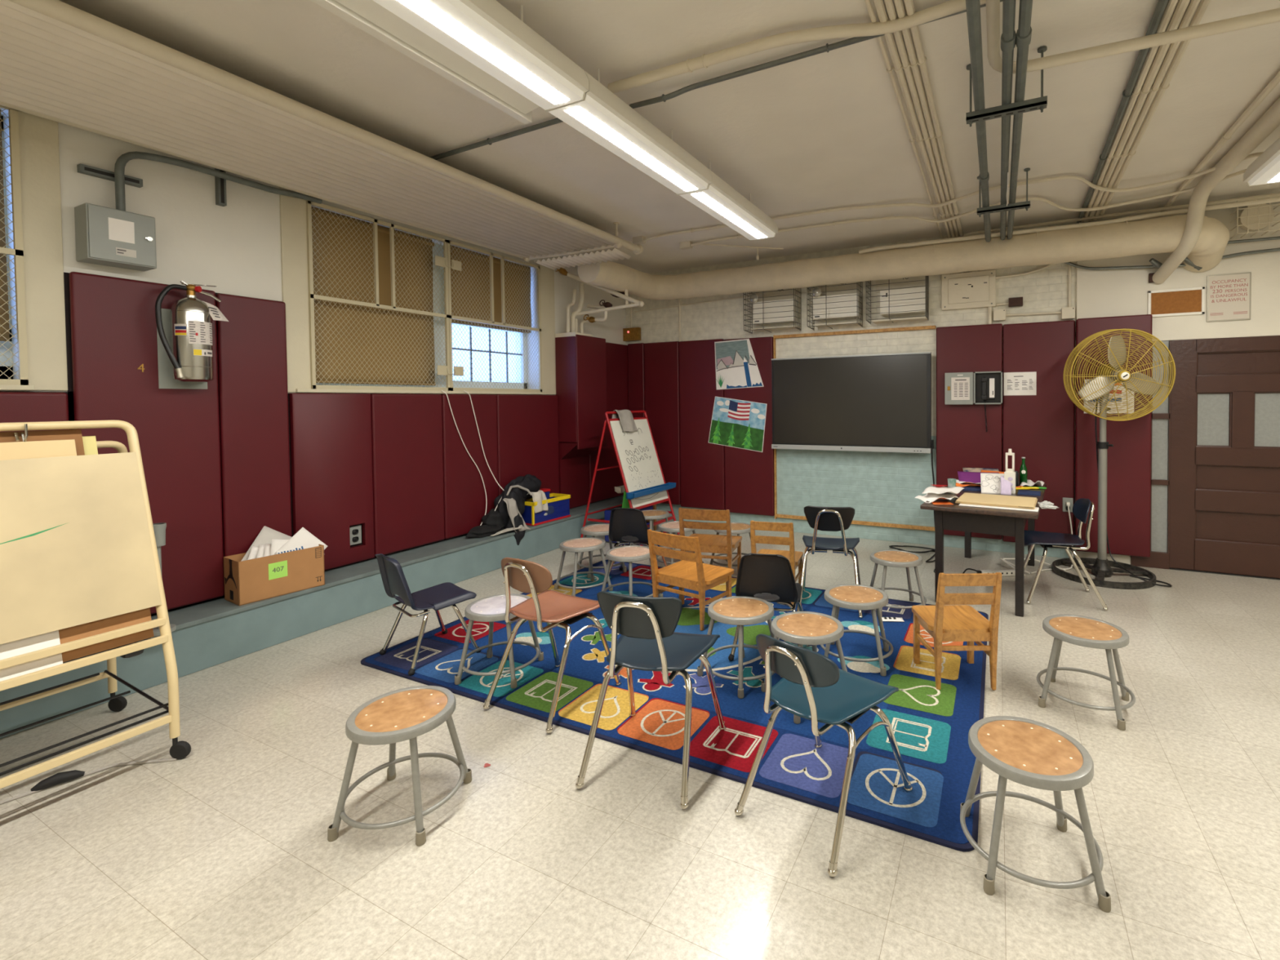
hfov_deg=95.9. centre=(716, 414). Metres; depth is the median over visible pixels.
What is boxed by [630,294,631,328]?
conduit
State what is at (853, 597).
stool
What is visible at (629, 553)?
stool
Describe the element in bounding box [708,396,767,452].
painting
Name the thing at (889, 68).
conduit
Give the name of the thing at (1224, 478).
door
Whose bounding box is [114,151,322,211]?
conduit
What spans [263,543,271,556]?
paper sheet
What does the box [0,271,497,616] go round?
trim
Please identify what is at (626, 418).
cloth
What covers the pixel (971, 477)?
paper
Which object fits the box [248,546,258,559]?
paper sheet
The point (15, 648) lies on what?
paper sheet
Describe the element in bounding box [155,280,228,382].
fire extinguisher
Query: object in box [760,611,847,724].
stool
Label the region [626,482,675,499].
tray
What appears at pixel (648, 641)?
chair
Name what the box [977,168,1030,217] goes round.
hanger
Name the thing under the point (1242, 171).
conduit
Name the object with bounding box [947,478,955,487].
cup
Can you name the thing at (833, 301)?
wire cage
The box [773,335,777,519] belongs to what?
trim
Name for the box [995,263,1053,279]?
conduit
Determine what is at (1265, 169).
ceiling light
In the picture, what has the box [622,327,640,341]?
switch box
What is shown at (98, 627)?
sheet
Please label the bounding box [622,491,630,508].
cone
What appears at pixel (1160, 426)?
window
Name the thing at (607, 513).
bin
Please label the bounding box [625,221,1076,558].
wall
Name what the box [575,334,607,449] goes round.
pad
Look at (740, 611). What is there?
stool
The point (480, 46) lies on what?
ceiling light
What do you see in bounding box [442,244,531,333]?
roller shade
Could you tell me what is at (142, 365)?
number
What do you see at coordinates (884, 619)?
paper scrap
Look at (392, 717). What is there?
stool
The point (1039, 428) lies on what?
pad
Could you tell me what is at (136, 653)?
tray
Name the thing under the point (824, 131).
ceiling
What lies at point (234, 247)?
wall
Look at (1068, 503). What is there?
wall outlet
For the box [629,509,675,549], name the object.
stool
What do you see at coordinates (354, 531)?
socket
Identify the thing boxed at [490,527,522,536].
cloth
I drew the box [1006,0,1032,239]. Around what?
conduit
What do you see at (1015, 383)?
notice sheet
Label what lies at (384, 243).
roller shade
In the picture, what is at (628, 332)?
indicator light
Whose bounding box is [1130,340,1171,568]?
door frame
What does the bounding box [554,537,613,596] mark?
stool
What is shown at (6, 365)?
window
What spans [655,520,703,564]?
stool
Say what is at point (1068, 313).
junction box
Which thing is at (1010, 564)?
cable
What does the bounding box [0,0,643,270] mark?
ceiling soffit
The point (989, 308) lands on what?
conduit
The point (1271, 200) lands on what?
conduit
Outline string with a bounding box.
[1006,172,1008,205]
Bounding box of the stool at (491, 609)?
[454,593,543,688]
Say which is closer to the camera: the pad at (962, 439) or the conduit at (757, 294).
the pad at (962, 439)
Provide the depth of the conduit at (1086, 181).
4.45 m
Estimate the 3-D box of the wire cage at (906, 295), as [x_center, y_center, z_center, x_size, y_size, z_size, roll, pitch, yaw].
[1.835,-1.295,5.829,0.582,0.686,0.251,0,2,26]
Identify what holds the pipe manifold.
on the wall
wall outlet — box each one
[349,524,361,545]
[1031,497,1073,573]
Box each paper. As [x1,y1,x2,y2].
[957,471,999,484]
[980,470,1004,473]
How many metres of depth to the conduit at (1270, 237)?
4.63 m
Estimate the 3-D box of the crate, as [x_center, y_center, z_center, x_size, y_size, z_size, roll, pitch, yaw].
[-1.767,0.963,5.850,0.250,0.232,0.522,0,2,28]
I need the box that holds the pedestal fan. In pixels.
[1052,328,1175,589]
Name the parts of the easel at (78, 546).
rail, rail, rail, rail, frame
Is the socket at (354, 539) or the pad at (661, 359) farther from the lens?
the pad at (661, 359)
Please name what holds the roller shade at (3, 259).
attached to the window at (6, 365)
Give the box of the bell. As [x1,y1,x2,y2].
[1230,195,1279,239]
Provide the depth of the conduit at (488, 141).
3.46 m
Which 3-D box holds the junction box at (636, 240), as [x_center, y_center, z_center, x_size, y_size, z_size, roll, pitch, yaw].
[-0.770,-1.727,5.679,0.120,0.065,0.060,0,2,26]
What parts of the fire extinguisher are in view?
tank, lever, carry handle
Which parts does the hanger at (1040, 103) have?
hanger rod, hanger rod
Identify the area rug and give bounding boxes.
[360,560,988,851]
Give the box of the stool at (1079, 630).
[1036,614,1135,730]
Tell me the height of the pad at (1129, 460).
2.110 m
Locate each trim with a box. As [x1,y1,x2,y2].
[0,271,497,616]
[0,384,34,390]
[17,110,67,391]
[279,186,311,392]
[537,263,555,394]
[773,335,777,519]
[774,325,935,338]
[776,514,934,531]
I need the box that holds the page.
[980,472,1004,493]
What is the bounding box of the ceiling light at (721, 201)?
[677,160,777,240]
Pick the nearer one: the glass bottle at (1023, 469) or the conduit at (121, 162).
the conduit at (121, 162)
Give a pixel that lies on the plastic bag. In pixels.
(1044, 504)
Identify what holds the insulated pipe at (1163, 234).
attached to the wall at (1107, 292)
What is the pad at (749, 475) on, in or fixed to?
attached to the wall at (880, 486)
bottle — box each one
[1014,471,1019,486]
[1019,457,1027,485]
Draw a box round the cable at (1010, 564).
[1000,557,1066,576]
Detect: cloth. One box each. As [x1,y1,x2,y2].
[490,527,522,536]
[612,409,637,431]
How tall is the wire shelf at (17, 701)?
0.047 m
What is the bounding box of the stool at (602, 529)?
[577,523,626,577]
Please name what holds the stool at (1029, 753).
on the floor
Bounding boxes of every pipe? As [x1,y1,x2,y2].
[577,214,1229,300]
[607,0,986,93]
[1152,97,1279,283]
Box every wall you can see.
[0,107,626,616]
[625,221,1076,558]
[1075,192,1279,564]
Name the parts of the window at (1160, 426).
sidelight pane, sidelight pane, sidelight pane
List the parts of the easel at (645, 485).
rail, rail, frame, rail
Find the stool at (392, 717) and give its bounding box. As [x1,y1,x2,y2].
[327,685,471,846]
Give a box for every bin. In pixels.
[539,488,550,499]
[604,505,653,524]
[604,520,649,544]
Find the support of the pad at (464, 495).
attached to the wall at (234, 247)
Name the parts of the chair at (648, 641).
leg, leg, backrest, frame, seat, leg, leg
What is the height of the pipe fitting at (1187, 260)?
0.127 m
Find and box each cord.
[0,758,177,804]
[441,390,501,525]
[463,390,503,490]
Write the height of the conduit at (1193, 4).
0.043 m
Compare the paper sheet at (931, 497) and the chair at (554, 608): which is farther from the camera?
the paper sheet at (931, 497)
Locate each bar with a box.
[76,163,142,187]
[214,168,226,206]
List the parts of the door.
glass, glass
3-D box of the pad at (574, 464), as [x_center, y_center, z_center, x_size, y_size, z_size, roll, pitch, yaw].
[-1.501,0.677,6.459,0.290,0.755,0.490,0,2,26]
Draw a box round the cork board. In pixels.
[1147,286,1204,317]
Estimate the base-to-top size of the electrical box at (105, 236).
0.285 m
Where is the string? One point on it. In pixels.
(1007, 172)
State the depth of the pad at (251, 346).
3.69 m
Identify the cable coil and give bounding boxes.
[888,545,934,572]
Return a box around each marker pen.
[1015,487,1031,489]
[1028,486,1046,488]
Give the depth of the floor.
1.99 m
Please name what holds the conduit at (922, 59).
attached to the ceiling
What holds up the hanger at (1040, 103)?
hanging from the ceiling
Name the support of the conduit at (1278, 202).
attached to the wall at (880, 486)
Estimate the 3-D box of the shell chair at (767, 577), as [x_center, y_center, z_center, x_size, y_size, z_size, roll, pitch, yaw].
[0.312,1.084,3.382,0.470,0.636,0.476,0,1,12]
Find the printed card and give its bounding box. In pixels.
[275,545,306,554]
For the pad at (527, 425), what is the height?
1.265 m
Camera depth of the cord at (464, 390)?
5.30 m
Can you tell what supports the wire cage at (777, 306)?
attached to the wall at (880, 486)
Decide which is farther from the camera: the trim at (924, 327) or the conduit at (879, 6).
the trim at (924, 327)
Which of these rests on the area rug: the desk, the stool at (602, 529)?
the stool at (602, 529)
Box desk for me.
[920,478,1046,617]
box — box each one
[74,203,156,271]
[223,543,324,605]
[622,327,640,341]
[632,235,645,244]
[680,240,692,249]
[941,269,995,311]
[944,371,1002,431]
[993,308,1005,321]
[995,297,1022,306]
[1061,306,1075,319]
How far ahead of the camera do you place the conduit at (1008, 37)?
2.56 m
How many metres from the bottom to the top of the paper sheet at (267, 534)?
0.318 m
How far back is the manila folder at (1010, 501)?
4.17 m
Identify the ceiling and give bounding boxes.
[58,0,1279,273]
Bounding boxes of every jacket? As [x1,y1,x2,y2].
[493,484,532,545]
[507,474,541,504]
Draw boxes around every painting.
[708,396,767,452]
[714,338,764,389]
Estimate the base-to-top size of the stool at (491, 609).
0.376 m
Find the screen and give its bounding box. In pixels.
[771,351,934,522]
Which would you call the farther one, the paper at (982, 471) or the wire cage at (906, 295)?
the wire cage at (906, 295)
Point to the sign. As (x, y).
(1228, 295)
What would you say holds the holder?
on the desk
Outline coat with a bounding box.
[466,508,504,537]
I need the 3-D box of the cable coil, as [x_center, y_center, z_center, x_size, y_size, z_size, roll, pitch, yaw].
[2.007,1.343,5.369,0.402,0.018,0.977,-1,1,-9]
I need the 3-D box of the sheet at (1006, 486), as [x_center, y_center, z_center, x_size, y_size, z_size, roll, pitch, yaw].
[2.334,0.574,4.625,0.078,0.144,0.081,0,2,26]
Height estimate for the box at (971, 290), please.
0.350 m
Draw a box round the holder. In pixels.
[1004,448,1015,493]
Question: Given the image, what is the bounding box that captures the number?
[137,364,144,372]
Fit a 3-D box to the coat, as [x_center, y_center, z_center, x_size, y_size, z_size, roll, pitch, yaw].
[-2.099,0.996,5.259,0.227,0.234,0.457,0,1,12]
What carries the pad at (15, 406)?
attached to the wall at (234, 247)
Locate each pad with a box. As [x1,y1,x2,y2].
[0,391,68,431]
[69,271,224,614]
[215,293,292,556]
[288,393,374,569]
[370,393,444,556]
[441,394,497,538]
[496,394,559,495]
[555,336,577,442]
[558,442,598,508]
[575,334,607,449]
[588,342,628,502]
[627,342,644,417]
[644,341,680,504]
[679,338,724,510]
[723,336,774,515]
[936,323,1002,539]
[1002,320,1075,546]
[1074,314,1152,557]
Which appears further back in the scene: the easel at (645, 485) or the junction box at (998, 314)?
the easel at (645, 485)
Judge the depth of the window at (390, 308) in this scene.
4.79 m
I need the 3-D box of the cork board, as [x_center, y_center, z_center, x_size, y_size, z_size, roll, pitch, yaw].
[3.933,-0.961,4.908,0.390,0.230,0.016,0,2,26]
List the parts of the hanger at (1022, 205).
hanger rod, hanger rod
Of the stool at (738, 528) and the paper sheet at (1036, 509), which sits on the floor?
the stool at (738, 528)
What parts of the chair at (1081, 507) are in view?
leg, leg, seat, frame, leg, backrest, leg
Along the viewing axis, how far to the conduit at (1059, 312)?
5.39 m
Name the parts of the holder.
loop frame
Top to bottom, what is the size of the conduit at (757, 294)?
0.081 m
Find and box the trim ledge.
[0,494,623,738]
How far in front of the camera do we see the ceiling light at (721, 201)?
4.07 m
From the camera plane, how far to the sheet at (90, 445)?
2.44 m
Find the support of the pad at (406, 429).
attached to the wall at (234, 247)
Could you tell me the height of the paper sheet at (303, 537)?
0.278 m
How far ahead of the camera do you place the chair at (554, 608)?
2.82 m
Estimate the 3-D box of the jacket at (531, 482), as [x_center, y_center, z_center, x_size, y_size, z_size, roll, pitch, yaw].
[-1.911,0.791,5.665,0.178,0.390,0.451,0,2,24]
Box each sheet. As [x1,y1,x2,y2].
[0,429,84,455]
[0,439,76,460]
[0,630,62,681]
[58,608,154,662]
[82,435,97,455]
[240,525,291,561]
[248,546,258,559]
[256,544,265,558]
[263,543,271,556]
[270,538,288,555]
[274,527,327,554]
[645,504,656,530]
[915,493,958,502]
[921,484,964,493]
[931,502,953,504]
[955,480,981,484]
[955,482,981,486]
[959,503,1039,511]
[1000,475,1011,494]
[1004,371,1036,395]
[1020,479,1044,486]
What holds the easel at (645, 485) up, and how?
on the floor
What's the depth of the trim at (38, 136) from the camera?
2.90 m
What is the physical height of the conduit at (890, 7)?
0.041 m
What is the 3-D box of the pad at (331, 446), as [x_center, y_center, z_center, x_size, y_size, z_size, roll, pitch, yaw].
[-2.777,0.479,4.165,0.037,1.265,0.549,0,2,26]
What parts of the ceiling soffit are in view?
hanger rod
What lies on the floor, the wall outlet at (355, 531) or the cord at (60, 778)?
the cord at (60, 778)
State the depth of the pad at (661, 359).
7.16 m
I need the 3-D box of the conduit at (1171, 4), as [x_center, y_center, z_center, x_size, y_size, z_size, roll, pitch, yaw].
[1.223,-1.635,1.024,0.071,0.043,9.380,0,2,27]
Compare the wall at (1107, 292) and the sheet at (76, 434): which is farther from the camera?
the wall at (1107, 292)
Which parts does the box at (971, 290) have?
door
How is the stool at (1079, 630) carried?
on the floor
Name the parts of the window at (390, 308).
guard frame, sash, glass pane, guard frame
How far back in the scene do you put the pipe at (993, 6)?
2.39 m
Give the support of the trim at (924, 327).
attached to the wall at (880, 486)
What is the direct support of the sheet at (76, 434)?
hanging from the easel at (78, 546)
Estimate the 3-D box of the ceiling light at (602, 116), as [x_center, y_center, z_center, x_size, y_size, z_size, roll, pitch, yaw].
[-0.423,-1.555,3.123,0.280,0.298,1.200,0,2,26]
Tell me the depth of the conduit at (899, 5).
3.04 m
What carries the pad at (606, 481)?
attached to the wall at (234, 247)
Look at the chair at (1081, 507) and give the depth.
4.22 m
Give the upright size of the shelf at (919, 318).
0.015 m
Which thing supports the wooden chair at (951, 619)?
on the area rug
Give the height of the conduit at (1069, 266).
0.630 m
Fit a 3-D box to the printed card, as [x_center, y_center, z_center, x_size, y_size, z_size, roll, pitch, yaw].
[-2.742,0.882,3.694,0.022,0.047,0.161,0,2,31]
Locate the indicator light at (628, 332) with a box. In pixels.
[625,329,631,338]
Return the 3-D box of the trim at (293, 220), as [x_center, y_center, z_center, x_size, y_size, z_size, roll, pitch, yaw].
[-2.906,-0.845,3.953,0.012,1.385,0.162,0,2,26]
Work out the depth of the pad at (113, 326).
3.27 m
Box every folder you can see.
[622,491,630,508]
[955,492,1037,509]
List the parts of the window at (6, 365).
sash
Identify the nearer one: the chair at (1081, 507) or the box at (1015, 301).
the chair at (1081, 507)
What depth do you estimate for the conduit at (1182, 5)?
3.01 m
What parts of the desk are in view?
leg, leg, leg, leg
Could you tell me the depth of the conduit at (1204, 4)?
3.02 m
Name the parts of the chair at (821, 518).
leg, leg, backrest, frame, seat, leg, leg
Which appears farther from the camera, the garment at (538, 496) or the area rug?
the garment at (538, 496)
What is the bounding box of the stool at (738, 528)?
[710,522,751,566]
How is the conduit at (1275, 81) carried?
attached to the ceiling
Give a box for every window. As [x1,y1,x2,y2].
[0,105,28,385]
[306,200,542,391]
[1151,340,1168,552]
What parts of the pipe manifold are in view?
plate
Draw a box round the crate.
[521,493,570,525]
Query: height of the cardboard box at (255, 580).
0.265 m
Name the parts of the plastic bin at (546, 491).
lid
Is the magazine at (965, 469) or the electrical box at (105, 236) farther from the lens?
the magazine at (965, 469)
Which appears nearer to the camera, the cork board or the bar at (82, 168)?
the bar at (82, 168)
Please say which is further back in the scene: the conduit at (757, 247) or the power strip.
the conduit at (757, 247)
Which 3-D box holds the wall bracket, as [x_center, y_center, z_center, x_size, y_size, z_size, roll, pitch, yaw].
[3.794,-1.186,4.962,0.083,0.080,0.032,0,2,26]
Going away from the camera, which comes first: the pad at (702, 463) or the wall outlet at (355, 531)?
the wall outlet at (355, 531)
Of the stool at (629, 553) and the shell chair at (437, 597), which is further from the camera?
the stool at (629, 553)
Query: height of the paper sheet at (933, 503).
0.002 m
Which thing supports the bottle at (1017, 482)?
on the desk
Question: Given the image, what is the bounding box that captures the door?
[1168,335,1279,580]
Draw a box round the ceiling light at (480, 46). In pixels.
[311,0,588,124]
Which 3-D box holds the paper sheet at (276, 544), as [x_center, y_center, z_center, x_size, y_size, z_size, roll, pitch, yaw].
[-2.771,0.907,3.713,0.098,0.218,0.237,0,2,36]
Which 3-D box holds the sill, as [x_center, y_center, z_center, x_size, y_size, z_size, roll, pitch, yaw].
[-2.510,-0.197,5.082,0.330,0.027,2.380,0,2,26]
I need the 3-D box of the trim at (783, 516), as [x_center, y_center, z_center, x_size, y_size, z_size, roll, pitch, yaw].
[1.452,1.165,6.212,1.730,0.035,0.036,0,2,26]
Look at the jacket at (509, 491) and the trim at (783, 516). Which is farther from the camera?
the trim at (783, 516)
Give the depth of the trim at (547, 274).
6.16 m
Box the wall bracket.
[1148,272,1154,283]
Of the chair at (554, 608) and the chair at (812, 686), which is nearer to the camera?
the chair at (812, 686)
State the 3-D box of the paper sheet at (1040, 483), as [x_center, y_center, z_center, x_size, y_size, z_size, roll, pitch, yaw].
[2.781,0.599,5.048,0.161,0.067,0.201,1,2,38]
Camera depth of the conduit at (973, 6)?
2.59 m
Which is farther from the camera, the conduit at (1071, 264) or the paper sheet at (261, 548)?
the conduit at (1071, 264)
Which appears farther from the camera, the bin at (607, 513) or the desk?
the bin at (607, 513)
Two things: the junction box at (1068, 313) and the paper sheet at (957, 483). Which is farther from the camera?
the junction box at (1068, 313)
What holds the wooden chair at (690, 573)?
on the area rug
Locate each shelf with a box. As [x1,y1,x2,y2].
[0,670,168,776]
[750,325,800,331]
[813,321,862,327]
[871,316,927,323]
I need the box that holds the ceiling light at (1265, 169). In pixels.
[1243,137,1279,186]
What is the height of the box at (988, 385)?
0.584 m
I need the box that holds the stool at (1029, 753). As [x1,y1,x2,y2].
[960,715,1111,912]
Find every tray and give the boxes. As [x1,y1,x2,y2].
[62,637,151,663]
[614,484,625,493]
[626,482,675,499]
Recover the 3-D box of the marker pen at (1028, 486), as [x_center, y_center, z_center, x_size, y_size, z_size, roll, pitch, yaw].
[2.714,0.622,4.849,0.135,0.018,0.017,0,1,21]
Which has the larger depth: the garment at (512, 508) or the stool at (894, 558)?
the garment at (512, 508)
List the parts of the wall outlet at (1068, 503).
plate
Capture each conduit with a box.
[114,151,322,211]
[429,117,563,159]
[629,0,1002,108]
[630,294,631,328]
[635,293,761,312]
[643,151,1263,242]
[678,298,680,341]
[690,168,1246,246]
[693,242,783,260]
[858,196,1279,253]
[864,0,943,239]
[873,0,951,238]
[884,0,955,237]
[893,0,959,237]
[903,0,963,236]
[960,193,1279,241]
[965,0,991,242]
[980,201,1279,239]
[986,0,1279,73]
[987,306,991,324]
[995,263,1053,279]
[1000,0,1016,239]
[1005,311,1061,315]
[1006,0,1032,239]
[1064,247,1279,270]
[1068,264,1071,306]
[1076,0,1168,222]
[1081,0,1177,222]
[1086,0,1190,222]
[1092,0,1199,221]
[1097,0,1210,220]
[1160,71,1279,211]
[1226,235,1279,244]
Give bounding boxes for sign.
[1206,271,1251,322]
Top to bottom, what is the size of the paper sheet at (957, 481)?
0.034 m
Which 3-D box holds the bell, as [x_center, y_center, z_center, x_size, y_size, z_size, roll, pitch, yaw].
[4.330,-1.583,4.607,0.267,0.268,0.154,0,2,26]
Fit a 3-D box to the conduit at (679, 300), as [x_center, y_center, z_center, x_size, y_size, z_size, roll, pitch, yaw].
[-0.459,-1.236,7.085,0.022,0.660,0.022,-2,2,-41]
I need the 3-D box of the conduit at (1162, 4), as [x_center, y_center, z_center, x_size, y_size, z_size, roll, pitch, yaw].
[1.190,-1.635,1.040,0.075,0.047,9.380,0,2,27]
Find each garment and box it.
[502,497,530,532]
[527,489,548,513]
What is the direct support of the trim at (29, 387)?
attached to the wall at (234, 247)
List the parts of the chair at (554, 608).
leg, backrest, frame, leg, seat, leg, leg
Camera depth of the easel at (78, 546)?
2.29 m
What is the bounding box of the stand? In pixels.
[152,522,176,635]
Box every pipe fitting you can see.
[1149,257,1162,268]
[1183,257,1202,270]
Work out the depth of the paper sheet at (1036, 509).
4.02 m
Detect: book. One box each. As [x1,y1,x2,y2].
[960,485,981,491]
[1017,489,1040,496]
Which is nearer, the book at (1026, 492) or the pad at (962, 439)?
the book at (1026, 492)
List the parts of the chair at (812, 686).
leg, backrest, frame, leg, seat, leg, leg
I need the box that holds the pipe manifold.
[555,267,644,337]
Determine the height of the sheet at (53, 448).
0.835 m
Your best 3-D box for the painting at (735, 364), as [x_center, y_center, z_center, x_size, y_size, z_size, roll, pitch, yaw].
[0.256,-0.586,6.699,0.624,0.583,0.006,0,2,26]
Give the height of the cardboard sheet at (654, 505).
0.620 m
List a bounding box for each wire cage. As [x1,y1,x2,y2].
[743,288,801,333]
[806,281,862,330]
[865,275,928,324]
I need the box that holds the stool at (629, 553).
[601,545,662,597]
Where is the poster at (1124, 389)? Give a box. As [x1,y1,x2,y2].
[1084,379,1133,413]
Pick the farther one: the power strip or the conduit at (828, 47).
the power strip
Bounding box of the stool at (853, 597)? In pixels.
[820,584,893,675]
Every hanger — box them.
[965,45,1047,126]
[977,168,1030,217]
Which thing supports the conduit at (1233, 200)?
attached to the wall at (880, 486)
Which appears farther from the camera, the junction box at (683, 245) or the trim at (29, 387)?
the junction box at (683, 245)
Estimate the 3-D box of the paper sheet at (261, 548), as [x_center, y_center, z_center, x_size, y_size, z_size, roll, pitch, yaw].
[-2.840,0.938,3.633,0.124,0.217,0.196,-1,1,-20]
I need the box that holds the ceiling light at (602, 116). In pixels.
[546,68,711,195]
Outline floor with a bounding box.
[0,519,1279,959]
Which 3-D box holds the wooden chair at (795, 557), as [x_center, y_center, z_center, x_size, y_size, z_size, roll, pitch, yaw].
[0.451,1.070,4.287,0.339,0.617,0.406,0,1,17]
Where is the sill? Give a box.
[295,388,543,394]
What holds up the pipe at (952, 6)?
attached to the ceiling
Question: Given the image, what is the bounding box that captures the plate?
[156,308,207,389]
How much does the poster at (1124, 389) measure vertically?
0.305 m
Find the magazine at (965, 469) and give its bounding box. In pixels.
[962,467,999,471]
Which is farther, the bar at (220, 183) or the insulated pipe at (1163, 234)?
the insulated pipe at (1163, 234)
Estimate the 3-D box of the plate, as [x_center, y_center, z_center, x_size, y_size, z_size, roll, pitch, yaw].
[-3.143,-0.381,3.371,0.005,0.460,0.225,0,2,26]
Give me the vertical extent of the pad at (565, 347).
1.150 m
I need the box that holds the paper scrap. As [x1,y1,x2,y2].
[881,617,903,621]
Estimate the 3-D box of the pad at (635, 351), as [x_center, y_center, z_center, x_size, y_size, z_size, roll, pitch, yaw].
[-1.024,0.055,7.381,0.244,1.935,0.057,0,2,26]
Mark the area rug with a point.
(931, 726)
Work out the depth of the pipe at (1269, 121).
4.14 m
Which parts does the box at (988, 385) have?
door, curly cord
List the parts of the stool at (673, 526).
leg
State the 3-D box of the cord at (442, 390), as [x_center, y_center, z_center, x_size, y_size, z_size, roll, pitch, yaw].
[-2.192,0.431,5.200,0.103,1.301,0.589,0,2,33]
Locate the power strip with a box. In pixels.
[962,568,1015,576]
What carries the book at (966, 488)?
on the desk
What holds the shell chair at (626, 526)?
on the area rug
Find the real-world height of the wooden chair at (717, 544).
0.617 m
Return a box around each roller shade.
[0,110,9,341]
[311,205,435,385]
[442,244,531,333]
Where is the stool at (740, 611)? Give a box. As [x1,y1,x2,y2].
[697,595,782,698]
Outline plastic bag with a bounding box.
[1037,500,1057,509]
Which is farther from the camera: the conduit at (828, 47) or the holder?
the holder
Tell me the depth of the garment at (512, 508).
5.35 m
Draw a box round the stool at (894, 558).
[870,549,926,617]
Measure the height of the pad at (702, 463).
2.045 m
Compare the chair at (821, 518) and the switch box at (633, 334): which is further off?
the switch box at (633, 334)
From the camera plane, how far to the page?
4.72 m
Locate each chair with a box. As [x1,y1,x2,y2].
[374,553,481,675]
[483,557,621,733]
[575,591,726,808]
[606,507,667,583]
[647,528,733,631]
[678,507,742,573]
[728,553,803,661]
[733,633,912,876]
[750,520,803,604]
[796,505,862,618]
[911,572,1001,689]
[1024,497,1108,610]
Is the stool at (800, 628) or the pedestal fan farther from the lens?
the pedestal fan
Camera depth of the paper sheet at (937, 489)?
4.52 m
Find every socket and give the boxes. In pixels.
[351,528,358,534]
[351,536,358,542]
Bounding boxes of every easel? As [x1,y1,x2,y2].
[0,420,191,788]
[580,410,679,546]
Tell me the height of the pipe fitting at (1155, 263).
0.127 m
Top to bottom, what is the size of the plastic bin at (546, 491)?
0.285 m

